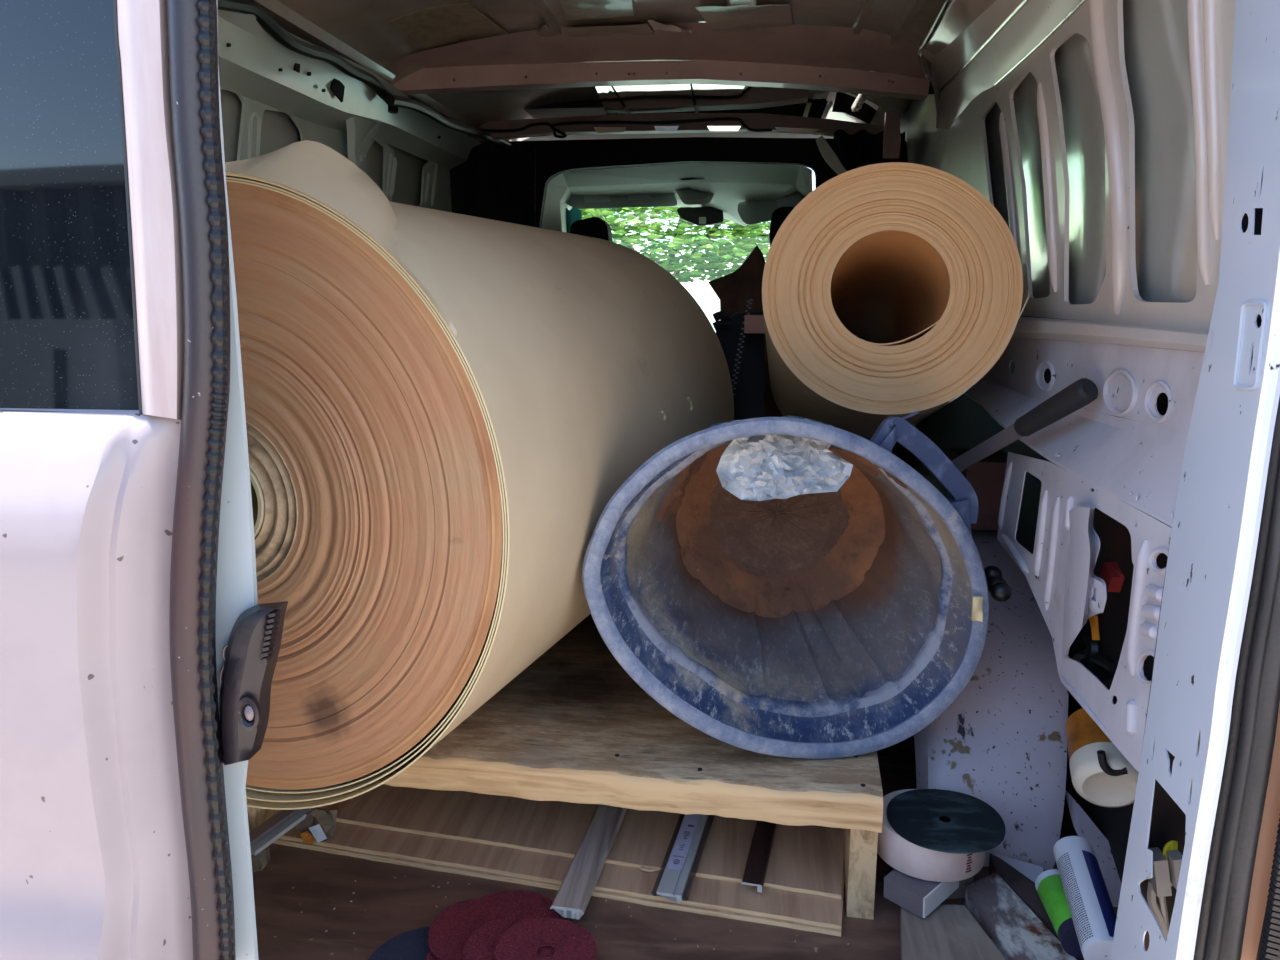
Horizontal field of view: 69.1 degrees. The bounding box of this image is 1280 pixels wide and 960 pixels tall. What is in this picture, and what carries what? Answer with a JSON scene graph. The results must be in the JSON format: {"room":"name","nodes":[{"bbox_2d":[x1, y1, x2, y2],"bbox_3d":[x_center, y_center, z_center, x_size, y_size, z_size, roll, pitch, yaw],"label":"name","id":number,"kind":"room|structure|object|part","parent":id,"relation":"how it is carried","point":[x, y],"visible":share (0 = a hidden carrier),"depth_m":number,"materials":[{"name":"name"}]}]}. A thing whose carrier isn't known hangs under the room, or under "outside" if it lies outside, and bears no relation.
{"room":"cargo van interior","nodes":[
{"label":"cargo van interior","id":0,"kind":"room"},
{"bbox_2d":[217,9,481,211],"bbox_3d":[-0.738,-0.049,2.414,0.330,2.000,3.263,1,11,6],"label":"wall","id":1,"kind":"structure","parent":0,"point":[274,96],"depth_m":1.97,"materials":[{"name":"metal"}]},
{"bbox_2d":[0,0,258,959],"bbox_3d":[-0.732,-0.039,0.787,0.870,1.273,0.162,1,11,6],"label":"door","id":2,"kind":"structure","parent":1,"relation":"in","point":[128,558],"depth_m":0.75,"materials":[{"name":"white metal"}]},
{"bbox_3d":[-0.759,-0.367,0.765,0.782,0.620,0.040,2,11,10],"label":"glass","id":3,"kind":"part","parent":2,"relation":"part of","materials":[{"name":"glass"}]},
{"bbox_2d":[219,601,287,765],"bbox_3d":[-0.337,0.179,0.802,0.076,0.155,0.031,1,11,6],"label":"door latch","id":4,"kind":"object","parent":2,"relation":"attached to","point":[254,642],"depth_m":0.79,"materials":[{"name":"black plastic"}]},
{"bbox_3d":[-0.771,-0.569,1.644,0.003,0.300,0.358,1,11,6],"label":"panel","id":5,"kind":"part","parent":1,"relation":"part of","materials":[{"name":"paint"}]},
{"bbox_3d":[-0.730,-0.655,2.007,0.003,0.293,0.482,1,11,6],"label":"panel","id":6,"kind":"part","parent":1,"relation":"part of","materials":[{"name":"paint"}]},
{"bbox_2d":[217,0,397,113],"bbox_3d":[-0.627,-0.819,1.795,0.025,0.062,0.838,1,11,6],"label":"cable","id":7,"kind":"object","parent":1,"relation":"attached to","point":[263,18],"visible":0.91,"depth_m":1.72,"materials":[{"name":"black plastic"}]},
{"bbox_3d":[-0.650,-0.841,2.229,0.050,0.060,1.752,1,11,6],"label":"cant rail","id":8,"kind":"part","parent":1,"relation":"part of","materials":[{"name":"metal"}]},
{"bbox_3d":[-0.665,-0.805,2.578,0.003,0.313,0.724,1,11,6],"label":"panel","id":9,"kind":"part","parent":1,"relation":"part of","materials":[{"name":"paint"}]},
{"bbox_2d":[566,207,581,232],"bbox_3d":[-0.297,-0.896,3.674,0.142,0.362,0.045,1,11,6],"label":"cloth","id":10,"kind":"object","parent":1,"relation":"hanging from","point":[572,215],"visible":0.11,"depth_m":3.64,"materials":[{"name":"teal fabric"}]},
{"bbox_2d":[570,217,612,241],"bbox_3d":[-0.173,-0.518,3.466,0.460,0.886,0.140,1,11,6],"label":"seat","id":11,"kind":"object","parent":1,"relation":"attached to","point":[595,227],"visible":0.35,"depth_m":3.35,"materials":[{"name":"black fabric"}]},
{"bbox_2d":[567,194,676,208],"bbox_3d":[-0.075,-1.098,3.559,0.442,0.123,0.117,1,11,6],"label":"sun visor","id":12,"kind":"object","parent":1,"relation":"attached to","point":[644,200],"visible":0.49,"depth_m":3.53,"materials":[{"name":"grey plastic"}]},
{"bbox_2d":[479,117,771,137],"bbox_3d":[-0.069,-1.063,2.813,0.928,0.051,0.009,1,11,6],"label":"cable","id":13,"kind":"object","parent":1,"relation":"attached to","point":[563,135],"visible":0.97,"depth_m":2.81,"materials":[{"name":"black plastic"}]},
{"bbox_2d":[675,178,713,204],"bbox_3d":[0.196,-1.071,3.389,0.189,0.130,0.226,1,11,6],"label":"console","id":14,"kind":"object","parent":1,"relation":"attached to","point":[687,196],"visible":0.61,"depth_m":3.42,"materials":[{"name":"beige plastic"}]},
{"bbox_3d":[0.202,-1.073,3.433,0.138,0.081,0.067,1,11,6],"label":"lamp panel","id":15,"kind":"part","parent":14,"relation":"part of","materials":[{"name":"grey plastic"}]},
{"bbox_2d":[677,204,723,225],"bbox_3d":[0.241,-1.058,3.697,0.183,0.096,0.090,1,11,6],"label":"mirror","id":16,"kind":"object","parent":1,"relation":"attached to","point":[704,215],"visible":0.93,"depth_m":3.66,"materials":[{"name":"grey plastic"}]},
{"bbox_3d":[0.246,-1.021,3.659,0.028,0.027,0.004,1,11,6],"label":"glass","id":17,"kind":"part","parent":16,"relation":"part of","materials":[{"name":"grey mirror"}]},
{"bbox_2d":[495,97,916,468],"bbox_3d":[0.115,-0.384,3.937,2.405,1.965,1.950,1,11,6],"label":"van interior","id":18,"kind":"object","parent":1,"relation":"attached to","point":[736,167],"depth_m":3.17,"materials":[{"name":"grey plastic"}]},
{"bbox_2d":[251,0,945,145],"bbox_3d":[0.011,-1.023,2.309,1.780,0.180,3.420,1,11,6],"label":"ceiling","id":19,"kind":"structure","parent":0,"point":[375,35],"depth_m":1.99,"materials":[{"name":"paint"}]},
{"bbox_2d":[385,94,511,147],"bbox_3d":[-0.492,-1.004,2.682,0.024,0.092,1.244,1,11,6],"label":"cable","id":20,"kind":"object","parent":19,"relation":"attached to","point":[392,100],"visible":0.91,"depth_m":2.39,"materials":[{"name":"black plastic"}]},
{"bbox_2d":[252,550,1117,959],"bbox_3d":[-0.012,0.406,2.236,1.640,0.024,2.600,1,11,6],"label":"floor","id":21,"kind":"structure","parent":0,"point":[389,900],"depth_m":1.25,"materials":[{"name":"brown wood"}]},
{"bbox_2d":[251,846,269,872],"bbox_3d":[-0.559,0.556,1.358,0.038,0.052,0.028,-2,11,-9],"label":"film","id":22,"kind":"object","parent":21,"relation":"on","point":[261,859],"visible":0.48,"depth_m":1.36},
{"bbox_2d":[249,807,316,855],"bbox_3d":[-0.537,0.511,1.382,0.032,0.026,0.118,6,12,26],"label":"metal strip","id":23,"kind":"object","parent":21,"relation":"on","point":[268,839],"depth_m":1.37,"materials":[{"name":"silver metal"}]},
{"bbox_3d":[-0.541,0.506,1.383,0.020,0.016,0.110,6,13,28],"label":"metal strip","id":24,"kind":"part","parent":23,"relation":"part of","materials":[{"name":"silver metal"}]},
{"bbox_2d":[300,831,315,844],"bbox_3d":[-0.495,0.533,1.387,0.025,0.017,0.008,1,11,6],"label":"scrap","id":25,"kind":"object","parent":21,"relation":"on","point":[307,838],"visible":1,"depth_m":1.39,"materials":[{"name":"plastic"}]},
{"bbox_2d":[309,824,326,841],"bbox_3d":[-0.478,0.524,1.382,0.030,0.024,0.011,8,14,34],"label":"paper scrap","id":26,"kind":"object","parent":21,"relation":"on","point":[318,833],"visible":1,"depth_m":1.38,"materials":[{"name":"grey paper"}]},
{"bbox_2d":[368,926,429,959],"bbox_3d":[-0.256,0.607,1.146,0.176,0.004,0.176,1,11,6],"label":"disc","id":27,"kind":"object","parent":21,"relation":"on","point":[413,944],"visible":0.42,"depth_m":1.19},
{"bbox_2d":[425,950,439,959],"bbox_3d":[-0.202,0.599,1.159,0.132,0.004,0.132,1,11,6],"label":"disc","id":28,"kind":"object","parent":27,"relation":"on","point":[430,956],"visible":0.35,"depth_m":1.16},
{"bbox_2d":[480,890,559,918],"bbox_3d":[-0.171,0.582,1.224,0.132,0.005,0.132,1,11,6],"label":"disc","id":29,"kind":"object","parent":28,"relation":"on","point":[531,904],"visible":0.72,"depth_m":1.26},
{"bbox_2d":[428,899,524,959],"bbox_3d":[-0.209,0.582,1.199,0.126,0.010,0.126,1,11,6],"label":"disc","id":30,"kind":"object","parent":29,"relation":"on","point":[448,934],"visible":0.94,"depth_m":1.21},
{"bbox_2d":[462,917,554,959],"bbox_3d":[-0.157,0.585,1.157,0.126,0.008,0.126,1,11,6],"label":"disc","id":31,"kind":"object","parent":30,"relation":"on","point":[481,944],"visible":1,"depth_m":1.17,"materials":[{"name":"red paper"}]},
{"bbox_2d":[494,917,596,959],"bbox_3d":[-0.116,0.582,1.149,0.126,0.011,0.126,1,11,6],"label":"disc","id":32,"kind":"object","parent":31,"relation":"on","point":[569,940],"visible":1,"depth_m":1.17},
{"bbox_2d":[273,839,844,936],"bbox_3d":[-0.094,0.523,1.564,0.868,0.007,0.521,3,12,14],"label":"panel","id":33,"kind":"object","parent":21,"relation":"on","point":[474,873],"visible":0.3,"depth_m":1.31,"materials":[{"name":"brown wood"}]},
{"bbox_2d":[278,799,844,929],"bbox_3d":[-0.094,0.515,1.566,0.869,0.006,0.521,3,12,14],"label":"panel","id":34,"kind":"object","parent":33,"relation":"on","point":[804,908],"visible":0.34,"depth_m":1.33,"materials":[{"name":"brown wood"}]},
{"bbox_2d":[294,808,336,841],"bbox_3d":[-0.491,0.520,1.405,0.067,0.044,0.025,1,11,6],"label":"card","id":35,"kind":"object","parent":34,"relation":"on","point":[326,818],"visible":0.86,"depth_m":1.40,"materials":[{"name":"brown cardboard"}]},
{"bbox_2d":[336,784,843,918],"bbox_3d":[-0.062,0.504,1.521,0.779,0.030,0.616,3,12,14],"label":"panel","id":36,"kind":"object","parent":34,"relation":"on","point":[808,859],"depth_m":1.39,"materials":[{"name":"brown wood"}]},
{"bbox_3d":[-0.051,0.523,1.420,0.046,0.024,0.420,2,11,12],"label":"flooring strip","id":37,"kind":"part","parent":36,"relation":"part of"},
{"bbox_3d":[0.091,0.516,1.446,0.052,0.023,0.420,3,12,14],"label":"aluminium strip","id":38,"kind":"part","parent":36,"relation":"part of","materials":[{"name":"silver metal"}]},
{"bbox_2d":[673,825,693,863],"bbox_3d":[0.063,0.530,1.353,0.017,0.003,0.098,3,12,14],"label":"print","id":39,"kind":"object","parent":36,"relation":"on","point":[683,835],"depth_m":1.35,"materials":[{"name":"black"}]},
{"bbox_3d":[0.207,0.512,1.470,0.028,0.023,0.420,3,12,15],"label":"walnut strip","id":40,"kind":"part","parent":36,"relation":"part of","materials":[{"name":"brown wood"}]},
{"bbox_2d":[640,867,659,872],"bbox_3d":[0.015,0.554,1.324,0.030,0.009,0.008,-2,11,-10],"label":"wood splinter","id":41,"kind":"object","parent":34,"relation":"on","point":[641,868],"visible":0.89,"depth_m":1.32,"materials":[{"name":"beige wood"}]},
{"bbox_2d":[247,614,882,919],"bbox_3d":[-0.162,0.385,1.787,1.140,0.192,1.005,2,11,10],"label":"wooden platform","id":42,"kind":"object","parent":21,"relation":"on","point":[573,726],"visible":0.41,"depth_m":1.29,"materials":[{"name":"brown wood"}]},
{"bbox_2d":[225,140,733,809],"bbox_3d":[-0.325,-0.080,1.559,0.747,0.803,1.041,4,11,19],"label":"roll","id":43,"kind":"object","parent":42,"relation":"on","point":[430,395],"visible":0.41,"depth_m":1.05,"materials":[{"name":"beige paper"}]},
{"bbox_2d":[582,411,988,758],"bbox_3d":[0.183,0.121,1.391,0.560,0.480,0.349,-1,11,-7],"label":"tub","id":44,"kind":"object","parent":42,"relation":"on","point":[845,622],"visible":0.93,"depth_m":1.35,"materials":[{"name":"plastic"}]},
{"bbox_2d":[709,415,833,427],"bbox_3d":[0.187,-0.065,1.237,0.221,0.045,0.021,-2,11,-9],"label":"plastic wrap","id":45,"kind":"object","parent":44,"relation":"on","point":[788,416],"visible":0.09,"depth_m":1.23,"materials":[{"name":"blue plastic"}]},
{"bbox_2d":[716,435,852,500],"bbox_3d":[0.192,-0.023,1.234,0.185,0.096,0.040,-1,11,-6],"label":"plastic wrap","id":46,"kind":"object","parent":44,"relation":"hanging from","point":[760,467],"visible":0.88,"depth_m":1.23,"materials":[{"name":"clear plastic"}]},
{"bbox_3d":[0.377,-0.012,1.244,0.165,0.148,0.010,-2,11,-8],"label":"handle","id":47,"kind":"part","parent":44,"relation":"part of","materials":[{"name":"blue plastic"}]},
{"bbox_2d":[301,880,848,947],"bbox_3d":[-0.044,0.592,1.226,0.833,0.001,0.148,1,11,6],"label":"crumbs","id":48,"kind":"object","parent":21,"relation":"on","point":[354,880],"visible":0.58,"depth_m":1.27,"materials":[{"name":"beige"}]},
{"bbox_2d":[708,246,782,416],"bbox_3d":[0.325,-0.109,2.614,0.280,1.070,0.012,1,11,6],"label":"cardboard","id":49,"kind":"object","parent":21,"relation":"on","point":[733,290],"visible":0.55,"depth_m":2.54,"materials":[{"name":"black cardboard"}]},
{"bbox_2d":[900,905,1005,959],"bbox_3d":[0.388,0.589,1.161,0.141,0.026,0.153,1,11,6],"label":"board","id":50,"kind":"object","parent":21,"relation":"on","point":[949,932],"visible":0.89,"depth_m":1.17,"materials":[{"name":"grey wood"}]},
{"bbox_2d":[884,869,958,917],"bbox_3d":[0.376,0.537,1.242,0.088,0.036,0.060,-10,15,-41],"label":"block","id":51,"kind":"object","parent":50,"relation":"on","point":[920,897],"visible":0.68,"depth_m":1.22,"materials":[{"name":"grey wood"}]},
{"bbox_2d":[947,876,973,898],"bbox_3d":[0.418,0.540,1.316,0.080,0.069,0.070,-1,11,-5],"label":"block","id":52,"kind":"object","parent":21,"relation":"on","point":[960,892],"visible":0.02,"depth_m":1.29,"materials":[{"name":"grey"}]},
{"bbox_2d":[877,789,984,881],"bbox_3d":[0.398,0.485,1.279,0.147,0.051,0.147,1,11,6],"label":"tape roll","id":53,"kind":"object","parent":52,"relation":"on","point":[913,860],"visible":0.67,"depth_m":1.22,"materials":[{"name":"white plastic"}]},
{"bbox_2d":[887,789,1005,853],"bbox_3d":[0.412,0.459,1.257,0.153,0.009,0.153,1,11,6],"label":"disc","id":54,"kind":"object","parent":53,"relation":"on","point":[975,826],"visible":1,"depth_m":1.25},
{"bbox_2d":[966,853,972,872],"bbox_3d":[0.430,0.500,1.214,0.009,0.026,0.001,-5,12,-25],"label":"print","id":55,"kind":"object","parent":53,"relation":"attached to","point":[969,857],"depth_m":1.21,"materials":[{"name":"red paint"}]},
{"bbox_2d":[990,852,1042,881],"bbox_3d":[0.550,0.556,1.308,0.048,0.010,0.115,-3,12,-17],"label":"white offcut","id":56,"kind":"object","parent":21,"relation":"on","point":[1031,871],"visible":0.43,"depth_m":1.32,"materials":[{"name":"grey"}]},
{"bbox_2d":[965,853,1083,959],"bbox_3d":[0.510,0.576,1.210,0.122,0.032,0.265,-1,11,-6],"label":"plank","id":57,"kind":"object","parent":21,"relation":"on","point":[1006,904],"visible":0.82,"depth_m":1.21,"materials":[{"name":"paint"}]},
{"bbox_2d":[1035,869,1083,957],"bbox_3d":[0.535,0.541,1.166,0.048,0.052,0.106,1,11,6],"label":"cartridge","id":58,"kind":"object","parent":57,"relation":"on","point":[1049,887],"visible":0.52,"depth_m":1.15,"materials":[{"name":"green plastic"}]},
{"bbox_2d":[1053,836,1116,959],"bbox_3d":[0.539,0.505,1.119,0.048,0.081,0.164,2,11,10],"label":"cartridge","id":59,"kind":"object","parent":58,"relation":"on","point":[1092,912],"visible":0.98,"depth_m":1.10,"materials":[{"name":"white plastic"}]},
{"bbox_2d":[1057,852,1092,945],"bbox_3d":[0.519,0.500,1.111,0.010,0.049,0.126,2,11,10],"label":"print","id":60,"kind":"object","parent":59,"relation":"attached to","point":[1077,882],"depth_m":1.11,"materials":[{"name":"grey paper"}]},
{"bbox_2d":[712,299,763,419],"bbox_3d":[0.217,-0.220,2.107,0.132,0.374,0.199,1,11,6],"label":"tool bag","id":61,"kind":"object","parent":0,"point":[743,352],"visible":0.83,"depth_m":2.02,"materials":[{"name":"fabric"}]},
{"bbox_2d":[906,0,1279,959],"bbox_3d":[0.685,-0.045,2.145,0.374,2.005,3.050,1,11,6],"label":"wall","id":62,"kind":"structure","parent":0,"point":[1128,151],"depth_m":1.08,"materials":[{"name":"metal"}]},
{"bbox_2d":[392,23,929,99],"bbox_3d":[0.012,-0.949,2.134,1.289,0.142,0.170,1,11,6],"label":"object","id":63,"kind":"structure","parent":62,"relation":"attached to","point":[810,57],"depth_m":2.13,"materials":[{"name":"paint"}]},
{"bbox_2d":[471,113,883,140],"bbox_3d":[0.082,-1.022,2.675,1.254,0.117,0.372,1,11,6],"label":"trim","id":64,"kind":"structure","parent":62,"relation":"attached to","point":[778,123],"depth_m":2.80,"materials":[{"name":"paint"}]},
{"bbox_2d":[738,191,804,224],"bbox_3d":[0.503,-1.020,3.457,0.282,0.145,0.103,-1,11,-4],"label":"sun visor","id":65,"kind":"object","parent":62,"relation":"attached to","point":[750,212],"visible":0.48,"depth_m":3.45,"materials":[{"name":"grey plastic"}]},
{"bbox_2d":[769,207,794,246],"bbox_3d":[0.529,-0.530,3.384,0.460,0.885,0.140,1,11,6],"label":"seat","id":66,"kind":"object","parent":62,"relation":"attached to","point":[779,215],"visible":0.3,"depth_m":3.27,"materials":[{"name":"black fabric"}]},
{"bbox_2d":[816,135,846,174],"bbox_3d":[0.550,-0.888,2.583,0.124,0.131,0.020,1,11,6],"label":"strap","id":67,"kind":"object","parent":62,"relation":"hanging from","point":[828,154],"visible":0.7,"depth_m":2.58,"materials":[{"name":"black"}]},
{"bbox_2d":[883,112,900,158],"bbox_3d":[0.657,-0.898,2.425,0.043,0.114,0.020,1,11,6],"label":"bracket","id":68,"kind":"object","parent":62,"relation":"attached to","point":[891,135],"visible":1,"depth_m":2.42,"materials":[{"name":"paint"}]},
{"bbox_2d":[762,162,1028,440],"bbox_3d":[0.430,-0.264,1.744,0.382,0.538,0.881,2,11,9],"label":"roll","id":69,"kind":"object","parent":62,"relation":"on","point":[912,260],"visible":1,"depth_m":1.35,"materials":[{"name":"beige paper"}]},
{"bbox_2d":[744,315,764,332],"bbox_3d":[0.243,-0.327,1.949,0.048,0.036,0.060,1,11,6],"label":"carton","id":70,"kind":"object","parent":69,"relation":"on","point":[753,323],"visible":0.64,"depth_m":1.92,"materials":[{"name":"brown cardboard"}]},
{"bbox_3d":[0.491,-0.701,1.214,0.025,0.127,1.265,1,11,6],"label":"cant rail","id":71,"kind":"part","parent":62,"relation":"part of","materials":[{"name":"metal"}]},
{"bbox_3d":[0.525,-0.655,1.260,0.033,0.118,1.344,1,11,6],"label":"cant rail","id":72,"kind":"part","parent":62,"relation":"part of","materials":[{"name":"metal"}]},
{"bbox_2d":[946,448,1017,530],"bbox_3d":[0.671,0.016,1.825,0.100,0.130,0.160,1,11,6],"label":"box","id":73,"kind":"object","parent":62,"relation":"in","point":[986,477],"visible":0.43,"depth_m":1.75,"materials":[{"name":"brown cardboard"}]},
{"bbox_3d":[0.653,-0.516,1.706,0.040,0.365,0.307,1,11,6],"label":"panel","id":74,"kind":"part","parent":62,"relation":"part of","materials":[{"name":"paint"}]},
{"bbox_2d":[984,566,1011,601],"bbox_3d":[0.501,0.145,1.308,0.027,0.037,0.078,1,11,6],"label":"buffer","id":75,"kind":"object","parent":62,"relation":"attached to","point":[998,587],"visible":0.9,"depth_m":1.28,"materials":[{"name":"black rubber"}]},
{"bbox_3d":[0.555,-0.635,1.271,0.026,0.074,1.366,1,11,6],"label":"cant rail","id":76,"kind":"part","parent":62,"relation":"part of","materials":[{"name":"metal"}]},
{"bbox_2d":[951,378,1097,471],"bbox_3d":[0.510,-0.064,1.291,0.033,0.176,0.291,-4,12,-18],"label":"tool","id":77,"kind":"object","parent":62,"relation":"attached to","point":[1083,391],"visible":0.98,"depth_m":1.22,"materials":[{"name":"black rubber"}]},
{"bbox_3d":[0.631,-0.480,1.513,0.041,0.382,0.288,1,11,6],"label":"panel","id":78,"kind":"part","parent":62,"relation":"part of","materials":[{"name":"paint"}]},
{"bbox_3d":[0.606,-0.443,1.292,0.044,0.415,0.287,1,11,6],"label":"panel","id":79,"kind":"part","parent":62,"relation":"part of","materials":[{"name":"paint"}]},
{"bbox_2d":[1070,615,1117,688],"bbox_3d":[0.552,0.214,1.138,0.020,0.113,0.147,1,11,6],"label":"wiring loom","id":80,"kind":"object","parent":62,"relation":"attached to","point":[1092,657],"visible":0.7,"depth_m":1.12,"materials":[{"name":"black plastic"}]},
{"bbox_3d":[0.522,0.124,1.097,0.002,0.275,0.733,1,11,6],"label":"frame","id":81,"kind":"part","parent":62,"relation":"part of","materials":[{"name":"paint"}]},
{"bbox_3d":[0.694,0.448,1.292,0.040,0.240,0.900,1,11,6],"label":"sill","id":82,"kind":"part","parent":62,"relation":"part of","materials":[{"name":"white metal"}]},
{"bbox_2d":[1065,708,1138,807],"bbox_3d":[0.604,0.359,1.206,0.087,0.113,0.128,3,12,17],"label":"can","id":83,"kind":"object","parent":62,"relation":"on","point":[1101,774],"visible":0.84,"depth_m":1.18,"materials":[{"name":"orange plastic"}]},
{"bbox_3d":[0.599,-0.220,1.393,0.023,0.050,1.271,1,11,6],"label":"waist trim","id":84,"kind":"part","parent":62,"relation":"part of","materials":[{"name":"paint"}]},
{"bbox_2d":[1100,562,1124,591],"bbox_3d":[0.547,0.114,1.073,0.014,0.031,0.052,1,11,6],"label":"plug","id":85,"kind":"object","parent":62,"relation":"hanging from","point":[1111,573],"visible":1,"depth_m":1.07,"materials":[{"name":"red plastic"}]},
{"bbox_3d":[0.577,-0.404,1.043,0.047,0.437,0.257,1,11,6],"label":"panel","id":86,"kind":"part","parent":62,"relation":"part of","materials":[{"name":"paint"}]},
{"bbox_2d":[1147,841,1182,938],"bbox_3d":[0.475,0.374,0.844,0.029,0.102,0.027,1,11,6],"label":"plug","id":87,"kind":"object","parent":62,"relation":"attached to","point":[1167,863],"visible":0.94,"depth_m":0.84,"materials":[{"name":"grey plastic"}]},
{"bbox_3d":[0.460,-0.078,0.746,0.042,1.128,0.247,2,11,12],"label":"trim","id":88,"kind":"part","parent":62,"relation":"part of","materials":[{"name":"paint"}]},
{"bbox_2d":[1193,397,1279,959],"bbox_3d":[0.468,-0.043,0.644,0.085,0.916,0.049,1,11,6],"label":"door seal","id":89,"kind":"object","parent":62,"relation":"attached to","point":[1242,877],"depth_m":0.70,"materials":[{"name":"black rubber"}]},
{"bbox_3d":[0.440,0.651,4.182,70.000,0.100,70.000,1,11,6],"label":"ground","id":90,"kind":"structure","parent":0,"visible":0},
{"bbox_2d":[681,282,719,326],"bbox_3d":[1.016,-1.103,9.129,14.000,1.620,6.890,1,11,6],"label":"embankment","id":91,"kind":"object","parent":90,"relation":"on","point":[703,293],"visible":0.02,"depth_m":7.86,"materials":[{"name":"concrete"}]},
{"bbox_2d":[579,207,769,282],"bbox_3d":[0.254,-2.723,10.309,3.604,1.295,2.222,1,11,6],"label":"bush","id":92,"kind":"object","parent":91,"relation":"on","point":[742,245],"visible":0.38,"depth_m":9.72,"materials":[{"name":"green plant"}]},
{"bbox_3d":[0.286,-2.599,10.353,1.669,1.035,1.344,1,11,6],"label":"stem","id":93,"kind":"part","parent":92,"relation":"part of","materials":[{"name":"plant"}]}
]}

